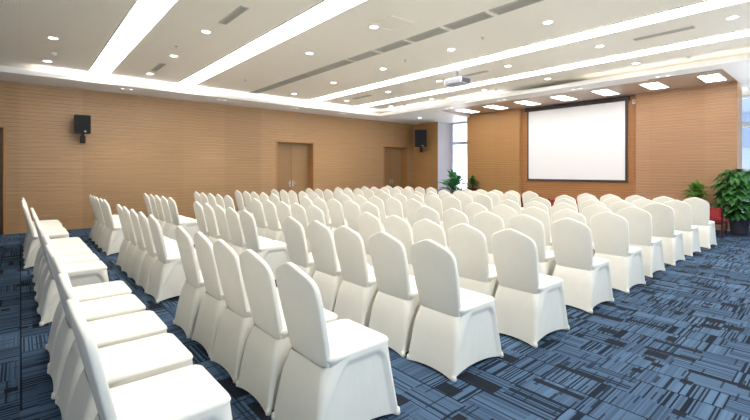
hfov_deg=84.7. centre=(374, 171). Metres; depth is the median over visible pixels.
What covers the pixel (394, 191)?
banquet chair
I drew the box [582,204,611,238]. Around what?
banquet chair
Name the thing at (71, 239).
banquet chair
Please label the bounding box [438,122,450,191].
wall pier reveal
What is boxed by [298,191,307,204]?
banquet chair
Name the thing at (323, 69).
ceiling vent
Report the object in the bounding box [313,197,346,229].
banquet chair
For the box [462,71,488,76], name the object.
ceiling vent
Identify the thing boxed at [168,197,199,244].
banquet chair
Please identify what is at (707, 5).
recessed light
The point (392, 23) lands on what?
access panel
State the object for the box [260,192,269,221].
banquet chair
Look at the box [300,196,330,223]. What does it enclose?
banquet chair
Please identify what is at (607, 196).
banquet chair
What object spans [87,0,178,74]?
recessed light
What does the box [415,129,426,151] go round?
wall speaker
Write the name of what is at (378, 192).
banquet chair
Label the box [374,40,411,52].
ceiling vent
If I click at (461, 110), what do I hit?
recessed light
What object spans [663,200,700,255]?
banquet chair
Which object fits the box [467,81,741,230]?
wall
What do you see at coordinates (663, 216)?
banquet chair
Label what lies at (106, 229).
banquet chair
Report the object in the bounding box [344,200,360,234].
banquet chair
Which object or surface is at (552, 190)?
niche
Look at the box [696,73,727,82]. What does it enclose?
recessed light
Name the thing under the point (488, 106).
diffuser
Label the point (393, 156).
door
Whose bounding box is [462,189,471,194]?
banquet chair
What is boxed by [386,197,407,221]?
banquet chair
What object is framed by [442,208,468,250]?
banquet chair
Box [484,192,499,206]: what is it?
banquet chair
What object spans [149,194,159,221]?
banquet chair
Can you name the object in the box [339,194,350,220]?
banquet chair
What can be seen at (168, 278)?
banquet chair
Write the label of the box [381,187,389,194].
banquet chair
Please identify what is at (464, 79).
vent
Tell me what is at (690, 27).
ceiling vent
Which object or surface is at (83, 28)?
ceiling
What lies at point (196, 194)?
banquet chair
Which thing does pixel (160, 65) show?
ceiling vent
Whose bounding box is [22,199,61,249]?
banquet chair
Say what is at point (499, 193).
banquet chair
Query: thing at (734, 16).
recessed light
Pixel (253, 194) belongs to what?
banquet chair
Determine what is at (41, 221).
banquet chair
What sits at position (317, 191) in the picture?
banquet chair
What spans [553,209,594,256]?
banquet chair
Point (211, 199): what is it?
banquet chair
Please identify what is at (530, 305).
banquet chair
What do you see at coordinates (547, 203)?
banquet chair
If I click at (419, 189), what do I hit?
banquet chair
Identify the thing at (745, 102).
neighbouring building
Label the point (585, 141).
projection screen
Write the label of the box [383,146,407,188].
trim
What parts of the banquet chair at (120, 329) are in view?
backrest, seat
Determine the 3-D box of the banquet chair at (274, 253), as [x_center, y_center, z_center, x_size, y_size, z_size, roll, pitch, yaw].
[-1.482,0.985,5.590,0.642,0.970,0.480,0,0,-40]
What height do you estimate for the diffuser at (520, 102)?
0.010 m
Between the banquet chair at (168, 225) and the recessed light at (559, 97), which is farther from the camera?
the recessed light at (559, 97)
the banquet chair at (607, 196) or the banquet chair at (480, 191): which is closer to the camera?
the banquet chair at (607, 196)
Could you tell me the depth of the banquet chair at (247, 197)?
10.57 m
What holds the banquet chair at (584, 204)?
on the floor
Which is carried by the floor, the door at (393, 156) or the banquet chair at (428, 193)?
the banquet chair at (428, 193)
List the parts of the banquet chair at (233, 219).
backrest, seat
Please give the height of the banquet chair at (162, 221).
0.970 m
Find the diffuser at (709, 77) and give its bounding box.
[699,74,725,81]
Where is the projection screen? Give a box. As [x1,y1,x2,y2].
[525,96,629,181]
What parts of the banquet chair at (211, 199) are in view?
backrest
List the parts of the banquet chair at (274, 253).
backrest, seat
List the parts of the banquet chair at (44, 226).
seat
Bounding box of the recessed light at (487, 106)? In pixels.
[482,105,507,109]
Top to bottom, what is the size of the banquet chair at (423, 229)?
0.970 m
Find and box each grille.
[75,115,89,132]
[415,130,425,146]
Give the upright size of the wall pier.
3.580 m
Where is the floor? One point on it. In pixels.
(676, 346)
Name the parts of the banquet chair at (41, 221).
seat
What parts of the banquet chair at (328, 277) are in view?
backrest, seat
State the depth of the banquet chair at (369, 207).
6.77 m
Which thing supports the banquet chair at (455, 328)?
on the floor
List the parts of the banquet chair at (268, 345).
backrest, seat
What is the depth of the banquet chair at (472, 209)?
6.67 m
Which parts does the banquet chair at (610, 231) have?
backrest, seat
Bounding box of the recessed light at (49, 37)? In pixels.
[47,36,59,39]
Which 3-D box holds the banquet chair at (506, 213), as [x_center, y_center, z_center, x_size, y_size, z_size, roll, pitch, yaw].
[2.168,0.985,6.450,0.642,0.970,0.480,0,0,-40]
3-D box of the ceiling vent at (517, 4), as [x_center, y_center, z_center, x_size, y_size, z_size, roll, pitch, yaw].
[1.994,-2.323,5.724,0.250,0.014,0.770,0,0,-41]
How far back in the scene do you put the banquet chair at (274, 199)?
9.42 m
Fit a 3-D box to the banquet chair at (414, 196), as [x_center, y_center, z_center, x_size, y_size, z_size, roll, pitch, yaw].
[1.108,0.985,9.291,0.642,0.970,0.480,0,0,-41]
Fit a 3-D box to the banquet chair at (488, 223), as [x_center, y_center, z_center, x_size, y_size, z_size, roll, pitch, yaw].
[1.638,0.985,5.404,0.642,0.970,0.480,0,0,-41]
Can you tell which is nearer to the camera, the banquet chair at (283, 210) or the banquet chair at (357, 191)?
the banquet chair at (283, 210)
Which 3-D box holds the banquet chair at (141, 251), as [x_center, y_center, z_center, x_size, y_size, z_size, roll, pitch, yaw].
[-3.026,0.985,5.706,0.642,0.970,0.480,0,0,-41]
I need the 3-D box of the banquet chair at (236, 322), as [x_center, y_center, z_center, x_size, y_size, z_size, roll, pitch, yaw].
[-0.904,0.985,3.220,0.642,0.970,0.480,0,0,-41]
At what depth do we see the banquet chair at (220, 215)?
6.12 m
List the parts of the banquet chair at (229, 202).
backrest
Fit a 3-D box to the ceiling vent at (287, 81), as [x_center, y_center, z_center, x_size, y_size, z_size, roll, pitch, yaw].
[-2.351,-2.323,10.758,0.250,0.014,0.770,0,0,-41]
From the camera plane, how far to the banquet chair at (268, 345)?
2.61 m
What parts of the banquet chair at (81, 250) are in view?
backrest, seat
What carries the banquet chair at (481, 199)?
on the floor
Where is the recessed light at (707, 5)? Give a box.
[306,0,749,101]
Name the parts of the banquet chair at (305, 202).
backrest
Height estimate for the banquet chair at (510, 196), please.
0.970 m
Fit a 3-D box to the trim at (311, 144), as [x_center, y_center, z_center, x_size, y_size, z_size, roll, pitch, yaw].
[-2.946,0.200,14.753,1.540,2.540,0.414,0,0,-41]
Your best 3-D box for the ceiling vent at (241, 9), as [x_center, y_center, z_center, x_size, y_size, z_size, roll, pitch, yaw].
[-2.116,-2.323,6.139,0.120,0.014,0.860,0,0,-41]
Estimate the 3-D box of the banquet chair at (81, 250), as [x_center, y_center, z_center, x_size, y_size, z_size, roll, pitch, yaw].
[-3.811,0.985,5.073,0.642,0.970,0.480,0,0,-40]
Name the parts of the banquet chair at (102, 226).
backrest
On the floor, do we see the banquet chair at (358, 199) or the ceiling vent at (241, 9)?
the banquet chair at (358, 199)
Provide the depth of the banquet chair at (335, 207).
7.58 m
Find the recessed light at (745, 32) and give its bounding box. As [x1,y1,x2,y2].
[352,28,749,107]
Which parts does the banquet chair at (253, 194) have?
backrest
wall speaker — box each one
[74,114,90,142]
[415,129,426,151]
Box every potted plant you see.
[437,169,469,194]
[466,175,478,190]
[682,180,708,197]
[710,169,749,235]
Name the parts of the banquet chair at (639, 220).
backrest, seat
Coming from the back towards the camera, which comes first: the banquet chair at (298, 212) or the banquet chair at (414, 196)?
the banquet chair at (414, 196)
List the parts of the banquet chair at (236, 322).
backrest, seat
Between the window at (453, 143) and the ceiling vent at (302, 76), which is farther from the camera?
the window at (453, 143)
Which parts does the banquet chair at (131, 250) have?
backrest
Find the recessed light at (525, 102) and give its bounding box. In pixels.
[514,100,540,105]
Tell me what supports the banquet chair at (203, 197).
on the floor
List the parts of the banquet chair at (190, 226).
backrest, seat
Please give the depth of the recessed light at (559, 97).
12.17 m
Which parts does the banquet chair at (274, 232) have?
backrest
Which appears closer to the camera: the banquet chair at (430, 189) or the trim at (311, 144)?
the banquet chair at (430, 189)
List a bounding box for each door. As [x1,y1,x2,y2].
[0,129,2,232]
[277,143,308,204]
[385,148,401,187]
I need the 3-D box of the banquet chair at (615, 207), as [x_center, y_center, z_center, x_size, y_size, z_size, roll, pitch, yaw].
[4.416,0.985,7.150,0.642,0.970,0.480,0,0,-41]
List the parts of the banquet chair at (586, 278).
backrest, seat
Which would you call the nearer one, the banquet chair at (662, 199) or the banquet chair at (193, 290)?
the banquet chair at (193, 290)
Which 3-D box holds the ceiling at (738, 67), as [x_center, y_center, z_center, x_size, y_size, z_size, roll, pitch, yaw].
[5.793,-2.160,12.266,4.000,0.100,14.800,0,0,-41]
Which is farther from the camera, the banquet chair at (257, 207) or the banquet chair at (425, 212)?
the banquet chair at (257, 207)
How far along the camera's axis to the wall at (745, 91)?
10.74 m
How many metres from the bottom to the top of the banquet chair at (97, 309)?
0.970 m
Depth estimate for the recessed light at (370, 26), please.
6.64 m
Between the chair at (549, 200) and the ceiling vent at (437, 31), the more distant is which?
the chair at (549, 200)
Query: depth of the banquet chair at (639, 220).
5.84 m
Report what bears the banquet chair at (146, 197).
on the floor
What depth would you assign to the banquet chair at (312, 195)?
10.16 m
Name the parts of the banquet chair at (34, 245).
backrest, seat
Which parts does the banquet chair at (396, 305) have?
backrest, seat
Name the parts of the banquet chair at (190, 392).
backrest, seat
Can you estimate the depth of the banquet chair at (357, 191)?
12.37 m
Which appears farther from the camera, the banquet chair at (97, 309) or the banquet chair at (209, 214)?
the banquet chair at (209, 214)
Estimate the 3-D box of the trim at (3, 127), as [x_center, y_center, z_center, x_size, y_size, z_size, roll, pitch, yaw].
[-9.318,0.200,9.253,1.525,2.540,0.414,0,0,-41]
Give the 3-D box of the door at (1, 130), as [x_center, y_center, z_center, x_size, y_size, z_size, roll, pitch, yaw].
[-9.384,0.225,9.330,1.425,2.481,0.111,0,0,-41]
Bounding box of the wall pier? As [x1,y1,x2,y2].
[414,122,437,193]
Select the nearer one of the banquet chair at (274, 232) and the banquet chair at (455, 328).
the banquet chair at (455, 328)
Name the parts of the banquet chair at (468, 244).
backrest, seat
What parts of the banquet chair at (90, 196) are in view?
backrest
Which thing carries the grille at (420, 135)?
attached to the wall speaker at (420, 134)
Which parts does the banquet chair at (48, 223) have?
seat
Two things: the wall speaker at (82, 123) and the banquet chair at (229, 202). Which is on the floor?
the banquet chair at (229, 202)
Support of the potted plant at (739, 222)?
on the floor
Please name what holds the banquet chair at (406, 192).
on the floor
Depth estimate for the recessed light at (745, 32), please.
8.75 m
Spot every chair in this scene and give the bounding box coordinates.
[21,200,62,257]
[22,197,59,247]
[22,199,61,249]
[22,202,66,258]
[22,204,68,268]
[30,208,82,280]
[31,210,86,287]
[32,214,92,299]
[34,217,98,311]
[36,222,108,325]
[43,235,131,367]
[45,244,145,398]
[53,256,166,419]
[58,273,192,419]
[66,298,231,419]
[89,195,118,238]
[92,196,118,241]
[95,197,119,247]
[99,198,120,248]
[102,199,123,255]
[116,204,130,269]
[122,206,169,276]
[129,209,176,284]
[137,211,178,292]
[144,193,153,218]
[147,215,200,302]
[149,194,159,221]
[154,195,184,230]
[161,196,192,237]
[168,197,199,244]
[173,226,205,338]
[191,232,226,357]
[193,201,218,248]
[194,192,201,204]
[200,192,208,206]
[203,203,220,243]
[208,193,216,221]
[210,239,280,382]
[214,205,232,246]
[215,194,225,225]
[224,195,253,216]
[225,207,271,256]
[235,190,245,213]
[236,249,337,415]
[239,210,290,278]
[243,191,252,215]
[251,192,259,215]
[251,198,279,236]
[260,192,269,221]
[263,200,281,240]
[269,193,279,221]
[271,189,290,205]
[271,262,399,419]
[277,201,291,242]
[280,190,290,208]
[282,216,337,277]
[288,190,298,205]
[291,203,309,251]
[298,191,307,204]
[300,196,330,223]
[306,188,313,197]
[307,205,336,255]
[307,220,369,312]
[309,192,329,217]
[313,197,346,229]
[314,188,324,200]
[324,189,333,209]
[328,199,347,231]
[334,190,342,200]
[334,225,378,326]
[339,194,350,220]
[344,190,354,201]
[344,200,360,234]
[353,188,363,196]
[354,195,366,212]
[357,212,382,265]
[361,202,384,231]
[364,188,373,201]
[368,231,420,356]
[369,196,386,226]
[375,189,383,197]
[379,192,390,216]
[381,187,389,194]
[384,215,413,274]
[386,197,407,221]
[391,188,400,196]
[393,193,407,219]
[402,188,411,199]
[405,199,422,242]
[407,239,502,381]
[409,194,423,205]
[411,191,424,205]
[413,219,446,247]
[415,187,425,205]
[416,206,447,246]
[425,192,438,198]
[425,195,443,228]
[426,187,436,193]
[438,190,449,198]
[440,192,453,211]
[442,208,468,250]
[443,196,461,211]
[448,223,498,296]
[453,190,463,197]
[457,193,472,213]
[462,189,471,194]
[465,202,487,227]
[468,191,479,202]
[474,194,492,211]
[474,211,504,264]
[476,189,486,194]
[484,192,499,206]
[491,190,502,201]
[491,204,516,228]
[491,228,569,347]
[498,199,520,215]
[501,192,518,203]
[506,190,522,210]
[509,214,555,275]
[520,206,552,250]
[522,191,537,205]
[523,201,548,213]
[530,197,551,224]
[548,198,554,206]
[550,218,613,312]
[551,203,577,222]
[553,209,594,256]
[554,198,577,209]
[555,195,575,202]
[577,193,596,209]
[578,196,599,213]
[580,199,605,213]
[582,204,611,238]
[590,211,645,292]
[600,194,620,202]
[603,197,625,208]
[610,201,636,213]
[617,207,664,277]
[625,195,645,203]
[632,198,655,209]
[643,203,684,265]
[652,196,673,203]
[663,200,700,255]
[683,197,716,248]
[709,207,727,237]
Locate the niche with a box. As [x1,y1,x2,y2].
[521,95,635,200]
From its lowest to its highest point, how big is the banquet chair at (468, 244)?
0.970 m
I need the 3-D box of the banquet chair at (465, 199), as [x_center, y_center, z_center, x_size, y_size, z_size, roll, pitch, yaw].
[2.257,0.985,9.627,0.642,0.970,0.480,0,0,-41]
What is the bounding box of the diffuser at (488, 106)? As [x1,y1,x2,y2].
[484,105,505,108]
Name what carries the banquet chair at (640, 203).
on the floor
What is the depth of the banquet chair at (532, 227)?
4.76 m
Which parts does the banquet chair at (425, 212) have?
backrest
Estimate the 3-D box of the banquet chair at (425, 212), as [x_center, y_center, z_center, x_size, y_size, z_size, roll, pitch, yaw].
[0.965,0.985,6.183,0.642,0.970,0.480,0,0,-41]
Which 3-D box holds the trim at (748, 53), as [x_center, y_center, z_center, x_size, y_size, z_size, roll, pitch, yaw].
[-0.371,-2.235,7.011,13.400,0.190,14.900,0,0,-41]
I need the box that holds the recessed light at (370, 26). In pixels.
[368,25,378,28]
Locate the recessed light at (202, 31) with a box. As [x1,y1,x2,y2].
[200,30,211,33]
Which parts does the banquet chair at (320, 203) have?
backrest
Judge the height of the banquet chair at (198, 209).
0.970 m
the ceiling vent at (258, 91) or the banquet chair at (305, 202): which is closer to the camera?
the banquet chair at (305, 202)
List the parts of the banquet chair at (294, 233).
backrest, seat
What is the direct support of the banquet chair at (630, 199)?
on the floor
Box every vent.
[151,63,165,71]
[219,6,248,24]
[249,89,267,93]
[261,84,279,89]
[274,79,295,85]
[289,73,313,80]
[305,67,331,74]
[325,60,353,68]
[348,50,380,60]
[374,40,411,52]
[406,27,448,41]
[443,12,493,29]
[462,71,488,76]
[462,77,469,82]
[489,0,543,14]
[633,26,695,40]
[649,69,723,80]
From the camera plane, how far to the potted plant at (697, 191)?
10.19 m
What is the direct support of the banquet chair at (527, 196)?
on the floor
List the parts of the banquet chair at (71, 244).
seat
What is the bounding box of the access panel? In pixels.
[371,15,413,30]
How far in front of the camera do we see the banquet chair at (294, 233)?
4.53 m
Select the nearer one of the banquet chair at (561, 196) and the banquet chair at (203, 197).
the banquet chair at (561, 196)
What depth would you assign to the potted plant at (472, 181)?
15.48 m
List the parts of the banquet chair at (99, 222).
backrest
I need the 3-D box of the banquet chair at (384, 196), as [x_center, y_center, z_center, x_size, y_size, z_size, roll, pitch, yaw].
[0.451,0.985,10.037,0.642,0.970,0.480,0,0,-40]
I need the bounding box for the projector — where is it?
[444,70,469,86]
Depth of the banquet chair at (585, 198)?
8.46 m
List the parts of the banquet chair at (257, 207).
backrest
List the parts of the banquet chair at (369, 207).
backrest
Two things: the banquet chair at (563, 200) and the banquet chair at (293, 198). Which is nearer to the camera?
the banquet chair at (563, 200)
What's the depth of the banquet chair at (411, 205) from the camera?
7.63 m
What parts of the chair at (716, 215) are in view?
backrest, seat, leg, leg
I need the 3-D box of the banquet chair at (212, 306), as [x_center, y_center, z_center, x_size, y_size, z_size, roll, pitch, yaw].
[-1.225,0.985,3.608,0.642,0.970,0.480,0,0,-40]
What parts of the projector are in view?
panel, plate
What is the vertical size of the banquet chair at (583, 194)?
0.970 m
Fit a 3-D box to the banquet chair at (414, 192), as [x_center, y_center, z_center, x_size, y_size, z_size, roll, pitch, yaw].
[1.277,0.985,10.752,0.642,0.970,0.480,0,0,-41]
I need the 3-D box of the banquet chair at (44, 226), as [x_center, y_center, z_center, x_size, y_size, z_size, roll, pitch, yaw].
[-5.880,0.985,7.328,0.642,0.970,0.480,0,0,-40]
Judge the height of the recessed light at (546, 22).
0.010 m
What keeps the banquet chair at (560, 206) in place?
on the floor
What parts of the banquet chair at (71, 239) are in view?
seat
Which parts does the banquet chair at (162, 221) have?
backrest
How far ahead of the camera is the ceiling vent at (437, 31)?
6.97 m
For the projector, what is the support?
hanging from the ceiling at (83, 28)
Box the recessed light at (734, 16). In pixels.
[725,15,739,19]
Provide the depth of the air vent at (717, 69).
8.94 m
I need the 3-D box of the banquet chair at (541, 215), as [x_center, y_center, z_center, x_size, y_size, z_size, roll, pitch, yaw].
[2.489,0.985,6.077,0.642,0.970,0.480,0,0,-41]
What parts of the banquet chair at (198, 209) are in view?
backrest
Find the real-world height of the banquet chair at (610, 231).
0.970 m
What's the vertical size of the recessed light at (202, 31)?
0.010 m
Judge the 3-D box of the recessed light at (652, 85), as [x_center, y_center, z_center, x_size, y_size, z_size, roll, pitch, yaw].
[7.127,-2.182,10.491,1.000,0.016,0.420,0,0,-41]
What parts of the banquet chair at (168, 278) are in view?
backrest, seat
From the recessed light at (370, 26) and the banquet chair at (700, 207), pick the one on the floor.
the banquet chair at (700, 207)
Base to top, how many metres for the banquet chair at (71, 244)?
0.970 m
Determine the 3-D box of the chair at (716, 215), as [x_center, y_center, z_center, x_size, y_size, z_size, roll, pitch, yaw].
[7.636,1.129,9.366,0.582,0.688,0.533,0,0,-41]
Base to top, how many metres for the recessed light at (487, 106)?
0.016 m
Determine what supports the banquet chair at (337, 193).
on the floor
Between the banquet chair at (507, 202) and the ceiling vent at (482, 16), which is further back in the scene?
the banquet chair at (507, 202)
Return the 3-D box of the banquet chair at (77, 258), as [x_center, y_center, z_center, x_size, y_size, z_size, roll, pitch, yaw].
[-3.458,0.985,4.672,0.642,0.970,0.480,0,0,-41]
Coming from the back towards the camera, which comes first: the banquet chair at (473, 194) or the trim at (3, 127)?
the banquet chair at (473, 194)
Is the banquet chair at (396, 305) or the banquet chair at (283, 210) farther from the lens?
the banquet chair at (283, 210)
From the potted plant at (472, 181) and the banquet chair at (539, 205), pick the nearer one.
the banquet chair at (539, 205)
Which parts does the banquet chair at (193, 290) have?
backrest, seat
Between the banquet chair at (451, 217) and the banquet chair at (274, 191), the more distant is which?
the banquet chair at (274, 191)
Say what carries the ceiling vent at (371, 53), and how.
in the ceiling at (83, 28)
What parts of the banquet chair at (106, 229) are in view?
backrest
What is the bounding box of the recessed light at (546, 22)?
[542,20,553,24]
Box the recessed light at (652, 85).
[638,81,669,89]
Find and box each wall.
[0,80,413,233]
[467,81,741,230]
[742,87,749,227]
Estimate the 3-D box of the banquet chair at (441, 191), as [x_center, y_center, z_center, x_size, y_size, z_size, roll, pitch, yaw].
[2.105,0.985,11.467,0.642,0.970,0.480,0,0,-41]
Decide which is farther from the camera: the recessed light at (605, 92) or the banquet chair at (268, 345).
the recessed light at (605, 92)
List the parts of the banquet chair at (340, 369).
backrest, seat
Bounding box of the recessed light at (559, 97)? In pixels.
[550,95,576,100]
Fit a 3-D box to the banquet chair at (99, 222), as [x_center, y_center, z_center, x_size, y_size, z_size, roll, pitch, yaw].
[-5.583,0.985,8.683,0.642,0.970,0.480,0,0,-41]
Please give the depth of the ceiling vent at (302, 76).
10.16 m
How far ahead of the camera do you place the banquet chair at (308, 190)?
12.46 m
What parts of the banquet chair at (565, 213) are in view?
backrest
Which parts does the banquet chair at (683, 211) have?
backrest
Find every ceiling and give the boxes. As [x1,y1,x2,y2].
[0,0,749,112]
[441,70,740,114]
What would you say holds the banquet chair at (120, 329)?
on the floor
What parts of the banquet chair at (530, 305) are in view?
backrest, seat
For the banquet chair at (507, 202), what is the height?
0.970 m
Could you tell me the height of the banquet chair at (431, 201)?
0.970 m
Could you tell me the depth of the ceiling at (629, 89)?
11.56 m
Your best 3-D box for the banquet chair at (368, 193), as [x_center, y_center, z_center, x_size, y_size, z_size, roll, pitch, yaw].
[0.020,0.985,12.232,0.642,0.970,0.480,0,0,-40]
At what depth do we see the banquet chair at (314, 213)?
6.13 m
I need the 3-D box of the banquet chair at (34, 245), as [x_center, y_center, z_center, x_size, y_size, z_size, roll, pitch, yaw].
[-5.205,0.985,6.560,0.642,0.970,0.480,0,0,-40]
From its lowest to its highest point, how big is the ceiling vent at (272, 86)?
0.014 m
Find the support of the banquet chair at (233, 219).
on the floor
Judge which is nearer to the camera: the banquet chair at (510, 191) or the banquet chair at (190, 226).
the banquet chair at (190, 226)
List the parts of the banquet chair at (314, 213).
backrest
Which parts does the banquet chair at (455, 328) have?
backrest, seat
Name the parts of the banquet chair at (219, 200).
backrest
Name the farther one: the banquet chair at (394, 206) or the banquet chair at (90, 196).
the banquet chair at (90, 196)
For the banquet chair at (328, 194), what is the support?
on the floor
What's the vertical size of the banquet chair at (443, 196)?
0.970 m
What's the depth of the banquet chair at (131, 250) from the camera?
5.85 m
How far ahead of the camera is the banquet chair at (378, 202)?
8.31 m
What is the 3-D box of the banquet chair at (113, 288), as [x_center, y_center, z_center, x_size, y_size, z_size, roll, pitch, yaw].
[-2.348,0.985,3.422,0.642,0.970,0.480,0,0,-40]
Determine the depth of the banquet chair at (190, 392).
1.74 m
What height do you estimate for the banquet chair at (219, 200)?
0.970 m
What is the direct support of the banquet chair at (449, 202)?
on the floor
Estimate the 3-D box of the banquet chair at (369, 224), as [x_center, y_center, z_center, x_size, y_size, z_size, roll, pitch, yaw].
[0.124,0.985,5.286,0.642,0.970,0.480,0,0,-41]
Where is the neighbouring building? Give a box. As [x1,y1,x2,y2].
[742,84,749,212]
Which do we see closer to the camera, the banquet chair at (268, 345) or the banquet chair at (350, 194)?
the banquet chair at (268, 345)
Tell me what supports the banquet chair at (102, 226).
on the floor
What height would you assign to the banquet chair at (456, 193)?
0.970 m
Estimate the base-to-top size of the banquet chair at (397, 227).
0.970 m
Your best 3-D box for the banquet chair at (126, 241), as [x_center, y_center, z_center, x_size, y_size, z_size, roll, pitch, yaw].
[-3.684,0.985,6.472,0.642,0.970,0.480,0,0,-41]
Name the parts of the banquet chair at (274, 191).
backrest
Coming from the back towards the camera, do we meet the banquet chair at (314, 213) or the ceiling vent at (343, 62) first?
the ceiling vent at (343, 62)
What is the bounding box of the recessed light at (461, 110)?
[454,109,480,112]
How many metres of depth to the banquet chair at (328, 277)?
4.16 m
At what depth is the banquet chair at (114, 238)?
7.30 m
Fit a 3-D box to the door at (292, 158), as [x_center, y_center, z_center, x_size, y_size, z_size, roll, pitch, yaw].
[-3.012,0.225,14.830,1.440,2.481,0.111,0,0,-41]
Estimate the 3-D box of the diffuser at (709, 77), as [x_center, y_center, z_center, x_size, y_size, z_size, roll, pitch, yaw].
[7.881,-2.183,9.617,0.960,0.010,0.380,0,0,-41]
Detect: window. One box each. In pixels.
[451,122,466,192]
[742,95,749,126]
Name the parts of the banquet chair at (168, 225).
backrest, seat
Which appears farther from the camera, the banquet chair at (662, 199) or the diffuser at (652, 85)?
the diffuser at (652, 85)
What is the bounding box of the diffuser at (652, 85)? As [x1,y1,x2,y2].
[641,82,667,88]
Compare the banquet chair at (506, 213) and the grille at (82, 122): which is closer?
the banquet chair at (506, 213)
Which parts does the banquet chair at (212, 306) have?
backrest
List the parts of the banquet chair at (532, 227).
backrest, seat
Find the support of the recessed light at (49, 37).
in the ceiling at (83, 28)
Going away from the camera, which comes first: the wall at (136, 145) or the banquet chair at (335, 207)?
the banquet chair at (335, 207)
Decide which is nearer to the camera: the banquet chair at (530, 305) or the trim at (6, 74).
the banquet chair at (530, 305)
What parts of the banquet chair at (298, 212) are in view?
backrest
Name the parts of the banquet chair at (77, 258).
backrest, seat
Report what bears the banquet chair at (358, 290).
on the floor
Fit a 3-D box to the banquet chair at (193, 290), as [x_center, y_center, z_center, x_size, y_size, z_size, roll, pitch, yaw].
[-1.568,0.985,3.978,0.642,0.970,0.480,0,0,-40]
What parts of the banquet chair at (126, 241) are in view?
backrest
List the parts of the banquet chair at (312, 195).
backrest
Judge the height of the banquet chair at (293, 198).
0.970 m
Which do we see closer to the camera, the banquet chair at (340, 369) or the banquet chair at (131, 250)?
the banquet chair at (340, 369)
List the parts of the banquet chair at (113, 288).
backrest, seat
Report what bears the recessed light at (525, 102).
in the ceiling at (629, 89)
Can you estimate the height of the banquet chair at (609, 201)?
0.970 m
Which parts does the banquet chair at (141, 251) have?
backrest, seat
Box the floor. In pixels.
[0,228,749,419]
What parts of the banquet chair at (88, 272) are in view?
backrest, seat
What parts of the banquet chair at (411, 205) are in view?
backrest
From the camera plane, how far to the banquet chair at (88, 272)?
4.10 m
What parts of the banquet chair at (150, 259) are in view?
backrest, seat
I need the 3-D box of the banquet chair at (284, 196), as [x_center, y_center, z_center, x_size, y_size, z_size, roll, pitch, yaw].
[-2.307,0.985,11.495,0.642,0.970,0.480,0,0,-40]
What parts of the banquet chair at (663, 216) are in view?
backrest, seat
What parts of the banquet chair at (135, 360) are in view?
backrest, seat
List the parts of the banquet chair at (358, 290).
backrest, seat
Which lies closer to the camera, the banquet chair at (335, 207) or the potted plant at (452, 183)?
the banquet chair at (335, 207)
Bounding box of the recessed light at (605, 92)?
[590,89,620,95]
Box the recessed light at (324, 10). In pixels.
[176,0,367,85]
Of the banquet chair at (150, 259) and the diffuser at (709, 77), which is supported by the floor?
the banquet chair at (150, 259)
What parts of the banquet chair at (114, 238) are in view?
backrest, seat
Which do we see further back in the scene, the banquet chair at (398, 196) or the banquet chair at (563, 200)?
the banquet chair at (398, 196)
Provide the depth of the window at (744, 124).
10.74 m
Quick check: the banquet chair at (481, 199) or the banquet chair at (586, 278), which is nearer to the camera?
the banquet chair at (586, 278)
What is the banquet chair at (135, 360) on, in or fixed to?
on the floor
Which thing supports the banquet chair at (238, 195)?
on the floor
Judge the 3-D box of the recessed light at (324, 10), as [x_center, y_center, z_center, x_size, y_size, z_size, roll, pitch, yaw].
[-0.683,-2.319,5.903,0.440,0.016,13.470,0,0,-41]
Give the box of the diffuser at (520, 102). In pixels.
[516,101,537,104]
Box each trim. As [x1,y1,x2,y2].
[0,53,749,113]
[0,67,379,118]
[0,125,5,234]
[276,140,313,190]
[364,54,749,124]
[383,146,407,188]
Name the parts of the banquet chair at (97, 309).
backrest, seat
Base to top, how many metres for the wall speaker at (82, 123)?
0.702 m

